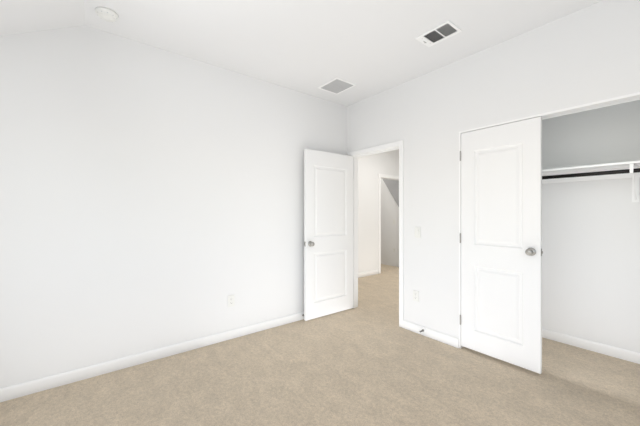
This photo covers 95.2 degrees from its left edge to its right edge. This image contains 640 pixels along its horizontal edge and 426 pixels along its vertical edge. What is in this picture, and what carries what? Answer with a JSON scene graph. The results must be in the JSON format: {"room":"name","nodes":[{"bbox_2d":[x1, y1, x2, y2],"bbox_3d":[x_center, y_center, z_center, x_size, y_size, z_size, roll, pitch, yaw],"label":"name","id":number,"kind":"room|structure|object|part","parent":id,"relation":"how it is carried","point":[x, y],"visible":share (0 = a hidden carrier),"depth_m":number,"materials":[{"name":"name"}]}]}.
{"room":"empty bedroom","nodes":[
{"label":"empty bedroom","id":0,"kind":"room"},
{"bbox_2d":[0,25,346,387],"bbox_3d":[-1.092,-0.085,2.907,3.620,2.730,0.120,0,0,-38],"label":"wall","id":1,"kind":"structure","parent":0,"point":[151,197],"depth_m":2.47,"materials":[{"name":"white paint"}]},
{"bbox_2d":[0,311,303,401],"bbox_3d":[-0.987,1.235,2.896,3.470,0.090,0.028,0,0,-38],"label":"baseboard","id":2,"kind":"structure","parent":1,"relation":"attached to","point":[37,385],"depth_m":2.44,"materials":[{"name":"white paint"}]},
{"bbox_2d":[228,295,234,306],"bbox_3d":[-0.903,0.895,2.975,0.070,0.115,0.008,0,0,-38],"label":"outlet","id":3,"kind":"object","parent":1,"relation":"attached to","point":[231,300],"visible":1,"depth_m":2.97,"materials":[{"name":"white plastic"}]},
{"bbox_2d":[0,0,602,105],"bbox_3d":[0.471,-1.275,3.444,6.740,0.590,6.470,0,0,-38],"label":"ceiling","id":4,"kind":"structure","parent":0,"point":[369,48],"depth_m":2.30,"materials":[{"name":"white paint"}]},
{"bbox_2d":[95,6,117,21],"bbox_3d":[-1.544,-1.431,2.121,0.136,0.038,0.136,0,0,-38],"label":"smoke detector","id":5,"kind":"object","parent":4,"relation":"attached to","point":[106,14],"visible":1,"depth_m":2.09,"materials":[{"name":"white plastic"}]},
{"bbox_2d":[318,77,355,93],"bbox_3d":[0.192,-1.446,3.345,0.300,0.008,0.335,0,0,-38],"label":"ceiling vent","id":6,"kind":"object","parent":4,"relation":"in","point":[336,85],"visible":1,"depth_m":3.34,"materials":[{"name":"white metal"}]},
{"bbox_2d":[415,20,461,46],"bbox_3d":[0.958,-1.442,2.373,0.206,0.017,0.290,0,0,-38],"label":"ceiling vent","id":7,"kind":"object","parent":4,"relation":"in","point":[440,33],"visible":1,"depth_m":2.36,"materials":[{"name":"white metal"}]},
{"bbox_3d":[0.889,-1.438,2.461,0.128,0.010,0.022,0,0,-38],"label":"lever","id":8,"kind":"part","parent":7,"relation":"part of","materials":[{"name":"grey metal"}]},
{"bbox_2d":[0,264,639,425],"bbox_3d":[0.487,1.320,3.424,6.840,0.080,6.520,0,0,-38],"label":"floor","id":9,"kind":"structure","parent":0,"point":[368,361],"depth_m":2.17,"materials":[{"name":"beige carpet"}]},
{"bbox_2d":[358,149,398,272],"bbox_3d":[0.827,-0.085,5.919,2.880,2.730,0.120,0,0,-38],"label":"wall","id":10,"kind":"structure","parent":0,"point":[371,167],"depth_m":6.01,"materials":[{"name":"white paint"}]},
{"bbox_2d":[358,270,377,277],"bbox_3d":[0.477,1.235,5.560,1.885,0.090,0.012,0,0,-38],"label":"baseboard","id":11,"kind":"structure","parent":10,"relation":"attached to","point":[368,273],"depth_m":5.92,"materials":[{"name":"white paint"}]},
{"bbox_2d":[378,174,398,273],"bbox_3d":[1.599,0.225,6.442,0.940,2.110,0.013,0,0,-38],"label":"door frame","id":12,"kind":"structure","parent":10,"relation":"attached to","point":[379,215],"depth_m":6.16,"materials":[{"name":"white paint"}]},
{"bbox_2d":[381,179,398,266],"bbox_3d":[2.326,-0.085,6.411,0.155,2.730,4.100,0,0,-38],"label":"wall","id":13,"kind":"structure","parent":0,"point":[389,228],"depth_m":7.12,"materials":[{"name":"white paint"}]},
{"bbox_2d":[347,0,639,337],"bbox_3d":[0.715,-0.085,3.636,0.120,2.730,6.470,0,0,-38],"label":"wall","id":14,"kind":"structure","parent":0,"point":[589,54],"depth_m":2.79,"materials":[{"name":"white paint"}]},
{"bbox_2d":[348,140,402,327],"bbox_3d":[0.701,0.234,3.643,0.133,2.092,0.884,0,0,-38],"label":"door frame","id":15,"kind":"structure","parent":14,"relation":"attached to","point":[386,146],"depth_m":3.59,"materials":[{"name":"white paint"}]},
{"bbox_2d":[304,149,352,320],"bbox_3d":[0.122,0.254,3.653,0.771,2.008,0.166,0,0,-38],"label":"entry door","id":16,"kind":"structure","parent":15,"relation":"attached to","point":[328,233],"depth_m":3.61,"materials":[{"name":"white paint"}]},
{"bbox_3d":[-0.142,0.363,3.449,0.104,0.065,0.166,0,0,-38],"label":"knob","id":17,"kind":"part","parent":16,"relation":"part of","materials":[{"name":"grey metal"}]},
{"bbox_2d":[413,290,418,301],"bbox_3d":[1.028,0.890,3.135,0.008,0.115,0.070,0,0,-38],"label":"outlet","id":18,"kind":"object","parent":14,"relation":"attached to","point":[416,294],"visible":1,"depth_m":3.13,"materials":[{"name":"white plastic"}]},
{"bbox_2d":[415,227,420,237],"bbox_3d":[1.038,0.205,3.118,0.012,0.115,0.070,0,0,-38],"label":"bedroom light switch","id":19,"kind":"object","parent":14,"relation":"attached to","point":[417,232],"visible":1,"depth_m":3.11,"materials":[{"name":"white plastic"}]},
{"bbox_2d":[403,320,458,347],"bbox_3d":[1.119,1.235,3.015,0.012,0.090,0.623,0,0,-38],"label":"baseboard","id":20,"kind":"structure","parent":14,"relation":"attached to","point":[444,338],"depth_m":2.97,"materials":[{"name":"white paint"}]},
{"bbox_2d":[459,92,639,373],"bbox_3d":[1.736,0.255,2.287,0.184,2.050,1.283,0,0,-38],"label":"closet door","id":21,"kind":"structure","parent":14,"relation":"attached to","point":[603,103],"depth_m":2.48,"materials":[{"name":"white paint"}]},
{"bbox_2d":[460,151,460,324],"bbox_3d":[1.335,0.234,2.768,0.041,1.637,0.011,0,0,-38],"label":"closet door left hinge","id":22,"kind":"object","parent":21,"relation":"attached to","point":[460,237],"visible":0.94,"depth_m":2.75,"materials":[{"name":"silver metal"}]},
{"bbox_3d":[1.701,0.307,2.316,0.166,0.065,0.104,0,0,-38],"label":"knob","id":23,"kind":"part","parent":21,"relation":"part of","materials":[{"name":"grey metal"}]},
{"bbox_2d":[542,100,639,352],"bbox_3d":[2.631,-0.085,2.688,0.120,2.730,2.370,0,0,-38],"label":"wall","id":24,"kind":"structure","parent":0,"point":[591,260],"depth_m":2.71,"materials":[{"name":"white paint"}]},
{"bbox_2d":[542,328,639,363],"bbox_3d":[2.617,1.235,2.600,0.012,0.090,2.250,0,0,-38],"label":"baseboard","id":25,"kind":"structure","parent":24,"relation":"attached to","point":[619,353],"depth_m":2.70,"materials":[{"name":"white paint"}]},
{"bbox_2d":[542,160,639,201],"bbox_3d":[2.501,-0.251,2.509,0.304,0.318,2.248,0,0,-38],"label":"closet shelf","id":26,"kind":"object","parent":24,"relation":"attached to","point":[628,169],"visible":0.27,"depth_m":2.58,"materials":[{"name":"white paint"}]},
{"bbox_3d":[2.405,-0.336,2.433,0.033,0.033,2.211,0,0,-38],"label":"rod rail","id":27,"kind":"part","parent":26,"relation":"part of","materials":[{"name":"brown metal"}]}
]}

